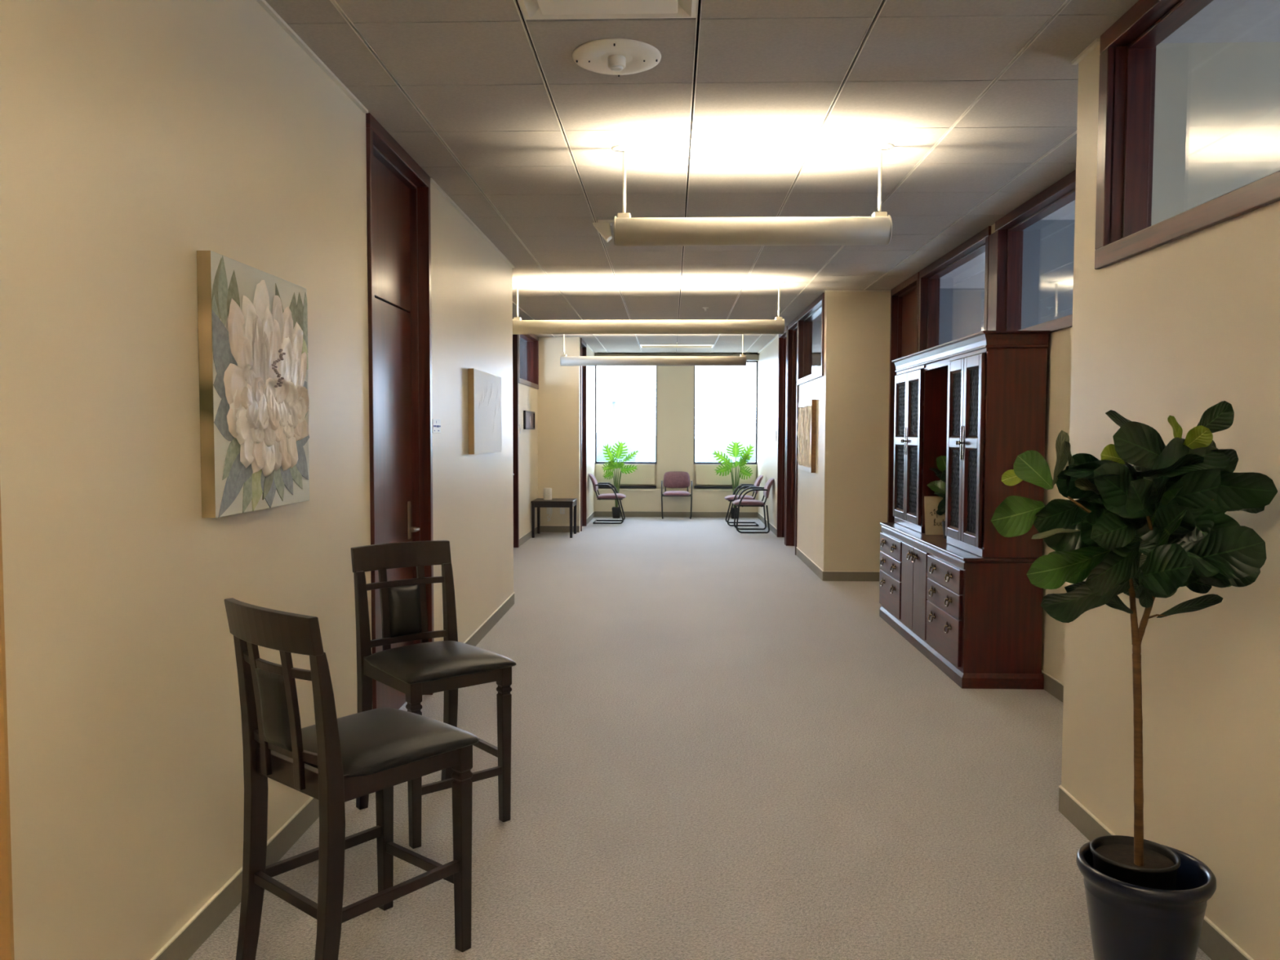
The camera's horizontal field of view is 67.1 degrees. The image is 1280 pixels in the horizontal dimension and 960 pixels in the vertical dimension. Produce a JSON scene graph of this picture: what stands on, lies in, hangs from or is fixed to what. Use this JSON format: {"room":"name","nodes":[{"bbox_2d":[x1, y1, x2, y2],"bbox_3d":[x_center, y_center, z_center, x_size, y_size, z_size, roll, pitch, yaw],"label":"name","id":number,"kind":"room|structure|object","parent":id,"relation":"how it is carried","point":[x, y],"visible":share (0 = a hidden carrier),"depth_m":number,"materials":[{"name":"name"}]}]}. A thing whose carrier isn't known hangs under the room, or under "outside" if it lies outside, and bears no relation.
{"room":"office corridor","nodes":[
{"label":"office corridor","id":0,"kind":"room"},
{"bbox_2d":[0,0,513,959],"bbox_3d":[-2.756,-0.076,1.762,2.878,2.959,13.350,0,3,2],"label":"wall","id":1,"kind":"structure","parent":0,"point":[138,138],"depth_m":2.59,"materials":[{"name":"beige paint"}]},
{"bbox_2d":[196,250,309,518],"bbox_3d":[-1.235,-0.293,3.168,0.069,0.775,0.735,0,3,2],"label":"flower canvas","id":2,"kind":"object","parent":1,"relation":"attached to","point":[254,398],"visible":1,"depth_m":3.04,"materials":[{"name":"beige fabric"}]},
{"bbox_2d":[150,511,594,959],"bbox_3d":[-2.428,0.970,9.697,2.739,0.102,15.288,0,3,2],"label":"baseboard","id":3,"kind":"structure","parent":1,"relation":"attached to","point":[187,940],"depth_m":3.06,"materials":[{"name":"grey plastic"}]},
{"bbox_2d":[365,112,434,709],"bbox_3d":[-1.280,-0.211,4.939,0.168,2.928,1.090,0,3,2],"label":"door","id":4,"kind":"structure","parent":1,"relation":"in","point":[398,188],"depth_m":5.12,"materials":[{"name":"brown wood"}]},
{"bbox_2d":[256,0,595,354],"bbox_3d":[-1.049,-1.898,9.618,0.019,0.012,15.480,0,3,2],"label":"trim","id":5,"kind":"structure","parent":1,"relation":"attached to","point":[263,3],"depth_m":3.88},
{"bbox_2d":[431,418,440,432],"bbox_3d":[-1.188,-0.316,5.637,0.006,0.080,0.190,0,3,2],"label":"room sign","id":6,"kind":"object","parent":1,"relation":"attached to","point":[436,424],"visible":0.98,"depth_m":5.62,"materials":[{"name":"white plastic"}]},
{"bbox_2d":[467,368,502,454],"bbox_3d":[-1.123,-0.489,7.044,0.044,0.580,1.060,0,3,2],"label":"canvas","id":7,"kind":"object","parent":1,"relation":"attached to","point":[484,388],"visible":1,"depth_m":6.87,"materials":[{"name":"white fabric"}]},
{"bbox_2d":[520,337,527,380],"bbox_3d":[-3.283,-0.549,11.498,3.000,2.959,6.700,0,3,2],"label":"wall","id":8,"kind":"structure","parent":0,"point":[523,370],"depth_m":14.59,"materials":[{"name":"glass"}]},
{"bbox_2d":[518,382,537,537],"bbox_3d":[-1.707,-0.547,11.523,0.150,2.959,6.250,0,3,2],"label":"wall","id":9,"kind":"structure","parent":0,"point":[527,396],"depth_m":13.45,"materials":[{"name":"beige paint"}]},
{"bbox_2d":[512,334,519,547],"bbox_3d":[-1.682,-0.555,12.017,0.168,2.928,1.090,0,3,2],"label":"door","id":10,"kind":"structure","parent":9,"relation":"in","point":[515,337],"depth_m":12.52,"materials":[{"name":"brown wood"}]},
{"bbox_2d":[518,334,538,389],"bbox_3d":[-1.630,-1.703,13.500,0.168,0.778,1.885,0,3,2],"label":"window","id":11,"kind":"structure","parent":9,"relation":"in","point":[532,340],"depth_m":14.36,"materials":[{"name":"brown wood"}]},
{"bbox_2d":[523,410,534,429],"bbox_3d":[-1.550,-0.837,13.532,0.030,0.255,0.900,0,3,2],"label":"framed picture","id":12,"kind":"object","parent":9,"relation":"attached to","point":[528,416],"visible":1,"depth_m":13.47,"materials":[{"name":"brown wood"}]},
{"bbox_2d":[525,412,533,427],"bbox_3d":[-1.557,-0.837,13.532,0.008,0.225,0.860,0,3,2],"label":"print","id":13,"kind":"object","parent":12,"relation":"attached to","point":[529,415],"depth_m":13.55},
{"bbox_2d":[537,336,580,531],"bbox_3d":[-1.220,-0.693,14.555,0.628,2.959,0.150,0,3,2],"label":"wall","id":14,"kind":"structure","parent":0,"point":[559,386],"depth_m":14.47,"materials":[{"name":"beige paint"}]},
{"bbox_2d":[546,507,552,521],"bbox_3d":[-1.363,0.474,14.501,0.090,0.299,0.079,0,3,2],"label":"power outlet","id":15,"kind":"object","parent":14,"relation":"attached to","point":[549,510],"visible":0.87,"depth_m":14.49,"materials":[{"name":"white plastic"}]},
{"bbox_2d":[560,507,564,514],"bbox_3d":[-1.169,0.454,14.529,0.075,0.118,0.009,0,3,2],"label":"wall outlet","id":16,"kind":"object","parent":14,"relation":"attached to","point":[562,509],"visible":0.73,"depth_m":14.53,"materials":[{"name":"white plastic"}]},
{"bbox_2d":[586,346,595,517],"bbox_3d":[-0.934,-0.763,16.020,0.150,2.959,2.800,0,3,2],"label":"wall","id":17,"kind":"structure","parent":0,"point":[590,369],"depth_m":16.50,"materials":[{"name":"beige paint"}]},
{"bbox_2d":[580,337,586,531],"bbox_3d":[-0.956,-0.702,15.067,0.168,2.928,0.860,0,3,2],"label":"door","id":18,"kind":"structure","parent":17,"relation":"in","point":[583,344],"depth_m":15.43,"materials":[{"name":"brown wood"}]},
{"bbox_2d":[612,507,621,518],"bbox_3d":[-0.416,0.577,17.000,0.153,0.190,0.153,0,3,2],"label":"pot","id":19,"kind":"object","parent":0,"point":[615,511],"depth_m":16.93,"materials":[{"name":"black plastic"}]},
{"bbox_2d":[188,516,1211,959],"bbox_3d":[0.472,1.252,6.331,10.950,0.120,22.950,0,3,2],"label":"floor","id":20,"kind":"structure","parent":0,"point":[722,748],"depth_m":4.00,"materials":[{"name":"grey carpet"}]},
{"bbox_2d":[224,598,479,959],"bbox_3d":[-0.811,0.841,2.712,0.452,1.046,0.566,2,4,40],"label":"counter stool","id":21,"kind":"object","parent":20,"relation":"on","point":[354,756],"visible":1,"depth_m":2.60,"materials":[{"name":"brown wood"}]},
{"bbox_2d":[290,706,479,777],"bbox_3d":[-0.772,0.728,2.752,0.457,0.064,0.455,2,4,40],"label":"seat cushion","id":22,"kind":"object","parent":21,"relation":"on","point":[380,742],"depth_m":2.66,"materials":[{"name":"black leather"}]},
{"bbox_2d":[351,540,516,848],"bbox_3d":[-0.820,0.789,3.771,0.452,1.046,0.566,-2,4,-39],"label":"counter stool","id":23,"kind":"object","parent":20,"relation":"on","point":[447,665],"visible":0.94,"depth_m":3.77,"materials":[{"name":"brown wood"}]},
{"bbox_2d":[364,640,516,684],"bbox_3d":[-0.782,0.681,3.720,0.457,0.064,0.455,-2,4,-39],"label":"seat cushion","id":24,"kind":"object","parent":23,"relation":"on","point":[440,662],"depth_m":3.61,"materials":[{"name":"black leather"}]},
{"bbox_2d":[530,497,577,537],"bbox_3d":[-1.245,0.550,14.055,0.600,0.525,0.620,0,3,2],"label":"end table","id":25,"kind":"object","parent":20,"relation":"on","point":[539,503],"visible":1,"depth_m":13.76,"materials":[{"name":"brown wood"}]},
{"bbox_2d":[543,488,551,499],"bbox_3d":[-1.344,0.202,14.046,0.122,0.171,0.122,0,3,2],"label":"speaker","id":26,"kind":"object","parent":25,"relation":"on","point":[547,491],"visible":1,"depth_m":13.99},
{"bbox_2d":[588,473,626,524],"bbox_3d":[-0.542,0.306,16.139,0.620,0.813,0.553,0,3,2],"label":"chair","id":27,"kind":"object","parent":20,"relation":"on","point":[614,495],"visible":1,"depth_m":15.93,"materials":[{"name":"fabric"}]},
{"bbox_2d":[588,473,598,492],"bbox_3d":[-0.782,0.047,16.134,0.140,0.296,0.479,0,3,2],"label":"cushion","id":28,"kind":"object","parent":27,"relation":"on","point":[595,484],"depth_m":15.95,"materials":[{"name":"fabric"}]},
{"bbox_2d":[596,493,626,498],"bbox_3d":[-0.477,0.266,16.135,0.490,0.077,0.476,0,3,2],"label":"seat cushion","id":29,"kind":"object","parent":27,"relation":"on","point":[610,495],"depth_m":15.93,"materials":[{"name":"fabric"}]},
{"bbox_2d":[601,440,639,518],"bbox_3d":[-0.338,-0.009,16.904,0.678,1.370,0.283,0,3,2],"label":"monstera","id":30,"kind":"object","parent":20,"relation":"on","point":[618,453],"visible":0.92,"depth_m":16.91,"materials":[{"name":"green plant"}]},
{"bbox_2d":[661,471,692,519],"bbox_3d":[0.647,0.266,17.031,0.553,0.813,0.620,0,3,2],"label":"chair","id":31,"kind":"object","parent":20,"relation":"on","point":[673,479],"visible":1,"depth_m":17.20,"materials":[{"name":"fabric"}]},
{"bbox_2d":[662,471,689,488],"bbox_3d":[0.655,-0.004,17.258,0.479,0.296,0.140,0,3,2],"label":"cushion","id":32,"kind":"object","parent":31,"relation":"on","point":[673,479],"depth_m":17.21,"materials":[{"name":"fabric"}]},
{"bbox_2d":[662,490,690,495],"bbox_3d":[0.645,0.229,16.964,0.476,0.077,0.490,0,3,2],"label":"seat cushion","id":33,"kind":"object","parent":31,"relation":"on","point":[669,492],"depth_m":16.76,"materials":[{"name":"fabric"}]},
{"bbox_2d":[711,440,754,519],"bbox_3d":[1.624,-0.006,16.839,0.760,1.379,0.288,0,3,2],"label":"monstera","id":34,"kind":"object","parent":20,"relation":"on","point":[735,450],"visible":0.88,"depth_m":16.83,"materials":[{"name":"green plant"}]},
{"bbox_2d":[730,508,739,519],"bbox_3d":[1.668,0.585,16.933,0.153,0.190,0.153,0,3,2],"label":"pot","id":35,"kind":"object","parent":20,"relation":"on","point":[732,514],"depth_m":16.86,"materials":[{"name":"black plastic"}]},
{"bbox_2d":[724,475,763,526],"bbox_3d":[1.698,0.329,15.788,0.620,0.813,0.553,0,3,2],"label":"chair","id":36,"kind":"object","parent":20,"relation":"on","point":[732,497],"visible":0.9,"depth_m":15.59,"materials":[{"name":"fabric"}]},
{"bbox_2d":[724,494,755,500],"bbox_3d":[1.633,0.288,15.788,0.490,0.077,0.476,0,3,2],"label":"seat cushion","id":37,"kind":"object","parent":36,"relation":"on","point":[731,497],"depth_m":15.58,"materials":[{"name":"fabric"}]},
{"bbox_2d":[753,475,763,493],"bbox_3d":[1.938,0.071,15.768,0.140,0.296,0.479,0,3,2],"label":"cushion","id":38,"kind":"object","parent":36,"relation":"on","point":[757,483],"depth_m":15.59,"materials":[{"name":"fabric"}]},
{"bbox_2d":[732,478,773,533],"bbox_3d":[1.723,0.381,14.708,0.620,0.813,0.553,0,3,2],"label":"chair","id":39,"kind":"object","parent":20,"relation":"on","point":[738,503],"visible":1,"depth_m":14.49,"materials":[{"name":"fabric"}]},
{"bbox_2d":[732,499,765,505],"bbox_3d":[1.658,0.341,14.708,0.490,0.077,0.476,0,3,2],"label":"seat cushion","id":40,"kind":"object","parent":39,"relation":"on","point":[738,502],"depth_m":14.50,"materials":[{"name":"fabric"}]},
{"bbox_2d":[763,478,773,497],"bbox_3d":[1.964,0.124,14.688,0.140,0.296,0.479,0,3,2],"label":"cushion","id":41,"kind":"object","parent":39,"relation":"on","point":[766,488],"depth_m":14.51,"materials":[{"name":"fabric"}]},
{"bbox_2d":[879,522,1044,689],"bbox_3d":[2.152,0.788,6.771,0.513,0.772,2.260,0,3,2],"label":"credenza","id":42,"kind":"object","parent":20,"relation":"on","point":[977,619],"visible":0.99,"depth_m":5.70,"materials":[{"name":"brown wood"}]},
{"bbox_2d":[924,496,945,534],"bbox_3d":[2.158,0.256,6.946,0.210,0.272,0.071,0,3,5],"label":"wooden sign","id":43,"kind":"object","parent":42,"relation":"on","point":[933,521],"visible":0.57,"depth_m":6.94,"materials":[{"name":"brown wood"}]},
{"bbox_2d":[926,455,946,539],"bbox_3d":[2.155,0.117,6.729,0.245,0.572,0.384,0,3,2],"label":"potted plant","id":44,"kind":"object","parent":42,"relation":"on","point":[939,486],"visible":0.37,"depth_m":6.69,"materials":[{"name":"green plant"}]},
{"bbox_2d":[880,522,1038,563],"bbox_3d":[2.167,0.417,6.752,0.485,0.030,2.260,0,3,2],"label":"countertop","id":45,"kind":"structure","parent":42,"relation":"on","point":[937,542],"depth_m":6.16,"materials":[{"name":"brown wood"}]},
{"bbox_2d":[891,330,1049,557],"bbox_3d":[2.191,-0.257,6.729,0.401,1.318,2.302,0,3,2],"label":"hutch","id":46,"kind":"object","parent":42,"relation":"on","point":[976,401],"visible":0.99,"depth_m":5.83,"materials":[{"name":"brown wood"}]},
{"bbox_2d":[933,365,947,369],"bbox_3d":[2.214,-0.792,6.644,0.316,0.020,0.645,0,3,2],"label":"shelf","id":47,"kind":"object","parent":46,"relation":"attached to","point":[935,367],"depth_m":6.75,"materials":[{"name":"brown wood"}]},
{"bbox_2d":[991,400,1277,959],"bbox_3d":[1.264,0.581,2.604,0.687,1.585,0.447,0,3,2],"label":"tree","id":48,"kind":"object","parent":20,"relation":"on","point":[1146,900],"visible":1,"depth_m":2.55,"materials":[{"name":"green plant"}]},
{"bbox_2d":[595,351,821,488],"bbox_3d":[2.334,-0.823,17.405,7.950,2.959,0.260,0,3,2],"label":"wall","id":49,"kind":"structure","parent":0,"point":[675,384],"depth_m":17.32,"materials":[{"name":"beige paint"}]},
{"bbox_2d":[595,365,657,464],"bbox_3d":[-0.251,-1.221,17.443,1.122,1.862,0.130,0,3,2],"label":"window","id":50,"kind":"structure","parent":49,"relation":"in","point":[596,462],"depth_m":17.45,"materials":[{"name":"metal"}]},
{"bbox_2d":[598,485,748,488],"bbox_3d":[0.644,0.129,17.345,2.927,0.035,0.060,0,3,2],"label":"trim","id":51,"kind":"structure","parent":49,"relation":"attached to","point":[599,486],"depth_m":17.34,"materials":[{"name":"metal"}]},
{"bbox_2d":[594,511,757,517],"bbox_3d":[0.638,0.612,17.224,2.930,0.102,0.008,0,3,2],"label":"baseboard","id":52,"kind":"structure","parent":49,"relation":"attached to","point":[597,513],"depth_m":17.22,"materials":[{"name":"grey plastic"}]},
{"bbox_2d":[594,488,758,511],"bbox_3d":[0.641,0.410,17.293,2.927,0.500,0.190,0,3,2],"label":"radiator cover","id":53,"kind":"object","parent":49,"relation":"attached to","point":[636,499],"depth_m":17.23,"materials":[{"name":"beige paint"}]},
{"bbox_2d":[595,464,756,484],"bbox_3d":[0.646,-0.099,17.396,2.887,0.365,0.075,0,3,2],"label":"trim","id":54,"kind":"structure","parent":49,"relation":"attached to","point":[705,474],"depth_m":17.35,"materials":[{"name":"beige paint"}]},
{"bbox_2d":[594,354,821,366],"bbox_3d":[2.622,-2.133,17.192,6.872,0.199,0.140,0,3,2],"label":"trim","id":55,"kind":"structure","parent":49,"relation":"attached to","point":[816,358],"depth_m":17.16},
{"bbox_2d":[693,360,757,464],"bbox_3d":[1.542,-1.214,17.386,1.145,1.862,0.130,0,3,2],"label":"window","id":56,"kind":"structure","parent":49,"relation":"in","point":[756,362],"depth_m":17.39,"materials":[{"name":"metal"}]},
{"bbox_2d":[265,0,1279,353],"bbox_3d":[0.454,-1.772,6.160,11.100,0.081,23.100,0,3,2],"label":"ceiling","id":57,"kind":"structure","parent":0,"point":[975,101],"depth_m":4.50,"materials":[{"name":"tile"}]},
{"bbox_2d":[592,219,613,242],"bbox_3d":[-0.188,-1.685,6.526,0.262,0.133,0.120,0,3,2],"label":"emergency light","id":58,"kind":"object","parent":57,"relation":"attached to","point":[602,226],"visible":0.57,"depth_m":6.49,"materials":[{"name":"white plastic"}]},
{"bbox_2d":[518,0,697,19],"bbox_3d":[-0.111,-1.606,3.046,0.598,0.070,0.598,0,3,2],"label":"ceiling vent","id":59,"kind":"object","parent":57,"relation":"in","point":[531,9],"visible":1,"depth_m":3.25,"materials":[{"name":"white metal"}]},
{"bbox_2d":[572,38,661,76],"bbox_3d":[-0.089,-1.588,3.677,0.340,0.050,0.340,0,3,2],"label":"ceiling speaker","id":60,"kind":"object","parent":57,"relation":"attached to","point":[612,56],"visible":1,"depth_m":3.64,"materials":[{"name":"white plastic"}]},
{"bbox_2d":[512,281,786,334],"bbox_3d":[0.073,-1.637,9.224,2.629,0.487,0.150,0,3,2],"label":"uplight","id":61,"kind":"object","parent":57,"relation":"hanging from","point":[520,326],"visible":0.88,"depth_m":9.17,"materials":[{"name":"metal"}]},
{"bbox_2d":[560,333,746,365],"bbox_3d":[0.185,-1.849,13.578,2.644,0.487,0.150,0,3,2],"label":"uplight","id":62,"kind":"object","parent":57,"relation":"hanging from","point":[565,360],"visible":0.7,"depth_m":13.53,"materials":[{"name":"metal"}]},
{"bbox_2d":[639,342,714,347],"bbox_3d":[0.603,-2.222,15.817,1.203,0.058,0.600,0,3,2],"label":"ceiling light","id":63,"kind":"object","parent":57,"relation":"attached to","point":[642,345],"depth_m":16.04,"materials":[{"name":"white plastic"}]},
{"bbox_2d":[611,142,893,246],"bbox_3d":[0.560,-1.424,4.851,1.410,0.487,0.150,0,3,2],"label":"uplight","id":64,"kind":"object","parent":57,"relation":"hanging from","point":[877,228],"visible":1,"depth_m":4.80,"materials":[{"name":"metal"}]},
{"bbox_2d":[757,335,823,568],"bbox_3d":[2.067,-0.639,13.601,0.150,2.959,7.450,0,3,2],"label":"wall","id":65,"kind":"structure","parent":0,"point":[809,524],"depth_m":14.09,"materials":[{"name":"beige paint"}]},
{"bbox_2d":[776,325,787,544],"bbox_3d":[2.052,-0.614,13.407,0.168,2.928,0.990,0,3,2],"label":"door","id":66,"kind":"structure","parent":65,"relation":"in","point":[783,338],"depth_m":13.84,"materials":[{"name":"brown wood"}]},
{"bbox_2d":[785,316,798,555],"bbox_3d":[2.017,-0.561,12.319,0.168,2.928,1.030,0,3,2],"label":"door","id":67,"kind":"structure","parent":65,"relation":"in","point":[791,520],"depth_m":12.76,"materials":[{"name":"brown wood"}]},
{"bbox_2d":[796,399,816,472],"bbox_3d":[1.866,-0.495,10.875,0.074,0.785,1.080,0,3,2],"label":"carved panel","id":68,"kind":"object","parent":65,"relation":"attached to","point":[806,415],"visible":1,"depth_m":10.58,"materials":[{"name":"brown wood"}]},
{"bbox_2d":[797,292,824,385],"bbox_3d":[1.972,-1.530,10.781,0.168,0.843,1.930,0,3,2],"label":"window","id":69,"kind":"structure","parent":65,"relation":"in","point":[805,374],"depth_m":11.65,"materials":[{"name":"brown wood"}]},
{"bbox_2d":[821,291,890,571],"bbox_3d":[2.268,-0.454,9.797,0.795,2.959,0.150,0,3,2],"label":"wall","id":70,"kind":"structure","parent":0,"point":[857,324],"depth_m":9.72,"materials":[{"name":"beige paint"}]},
{"bbox_2d":[938,219,1075,345],"bbox_3d":[3.725,-0.082,2.220,3.895,2.959,14.980,0,3,2],"label":"window glass","id":71,"kind":"structure","parent":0,"point":[1048,245],"depth_m":6.48,"materials":[{"name":"clear glass"}]},
{"bbox_2d":[757,38,1100,354],"bbox_3d":[2.069,-1.718,6.061,0.664,0.012,22.400,0,3,2],"label":"trim","id":72,"kind":"structure","parent":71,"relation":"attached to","point":[1094,44],"depth_m":3.68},
{"bbox_2d":[757,511,1253,959],"bbox_3d":[2.064,1.156,6.100,0.656,0.102,22.200,0,3,2],"label":"baseboard","id":73,"kind":"structure","parent":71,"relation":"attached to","point":[1215,944],"depth_m":3.64,"materials":[{"name":"grey plastic"}]},
{"bbox_2d":[991,223,1071,683],"bbox_3d":[2.492,-0.304,6.727,0.150,2.959,5.980,0,3,2],"label":"wall","id":74,"kind":"structure","parent":0,"point":[1060,342],"depth_m":5.53,"materials":[{"name":"beige paint"}]},
{"bbox_2d":[887,271,919,522],"bbox_3d":[2.560,-0.405,9.139,0.168,2.928,1.070,0,3,2],"label":"door","id":75,"kind":"structure","parent":74,"relation":"in","point":[904,334],"depth_m":9.56,"materials":[{"name":"brown wood"}]},
{"bbox_2d":[917,226,991,351],"bbox_3d":[2.515,-1.374,7.596,0.168,0.843,1.870,0,3,2],"label":"window","id":76,"kind":"structure","parent":74,"relation":"in","point":[930,276],"depth_m":8.33,"materials":[{"name":"brown wood"}]},
{"bbox_2d":[986,231,995,330],"bbox_3d":[2.412,-1.293,6.601,0.018,0.777,0.130,0,3,2],"label":"trim","id":77,"kind":"structure","parent":74,"relation":"attached to","point":[992,237],"depth_m":6.60,"materials":[{"name":"brown wood"}]},
{"bbox_2d":[992,169,1075,333],"bbox_3d":[2.437,-1.256,5.160,0.168,0.843,2.750,0,3,2],"label":"window","id":78,"kind":"structure","parent":74,"relation":"in","point":[1009,229],"depth_m":6.44,"materials":[{"name":"brown wood"}]},
{"bbox_2d":[1061,41,1279,959],"bbox_3d":[1.933,0.053,-0.650,0.795,2.959,8.820,0,3,2],"label":"wall","id":79,"kind":"structure","parent":0,"point":[1184,326],"depth_m":3.00,"materials":[{"name":"beige paint"}]},
{"bbox_2d":[1094,0,1279,269],"bbox_3d":[1.693,-1.114,2.088,0.168,0.833,2.805,0,3,2],"label":"window","id":80,"kind":"structure","parent":79,"relation":"in","point":[1124,230],"depth_m":3.40,"materials":[{"name":"brown wood"}]},
{"label":"outside","id":81,"kind":"structure","parent":0,"visible":0},
{"bbox_3d":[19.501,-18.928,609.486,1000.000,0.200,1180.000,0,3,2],"label":"ground","id":82,"kind":"structure","parent":81,"visible":0},
{"bbox_2d":[604,398,616,462],"bbox_3d":[-1.517,1.910,50.225,0.583,12.300,0.300,0,3,2],"label":"light pole","id":83,"kind":"object","parent":82,"relation":"on","point":[613,401],"visible":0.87,"depth_m":49.89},
{"bbox_2d":[596,433,635,462],"bbox_3d":[-5.571,-2.043,150.430,10.200,10.460,10.310,0,3,2],"label":"tree","id":84,"kind":"object","parent":82,"relation":"on","point":[602,440],"visible":0.19,"depth_m":146.57,"materials":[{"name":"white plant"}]},
{"bbox_2d":[596,432,755,462],"bbox_3d":[9.754,-9.908,304.784,320.000,11.280,77.833,0,3,2],"label":"hills","id":85,"kind":"structure","parent":82,"relation":"on","point":[644,444],"depth_m":293.42,"materials":[{"name":"white"}]},
{"bbox_2d":[694,450,739,462],"bbox_3d":[8.613,0.897,110.066,8.187,8.568,6.672,0,3,2],"label":"tree","id":86,"kind":"object","parent":82,"relation":"on","point":[701,456],"visible":0.06,"depth_m":108.58,"materials":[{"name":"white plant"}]},
{"bbox_2d":[732,440,755,462],"bbox_3d":[14.353,-0.108,118.927,7.821,9.745,6.710,0,3,2],"label":"tree","id":87,"kind":"object","parent":82,"relation":"on","point":[751,442],"visible":0.07,"depth_m":116.86,"materials":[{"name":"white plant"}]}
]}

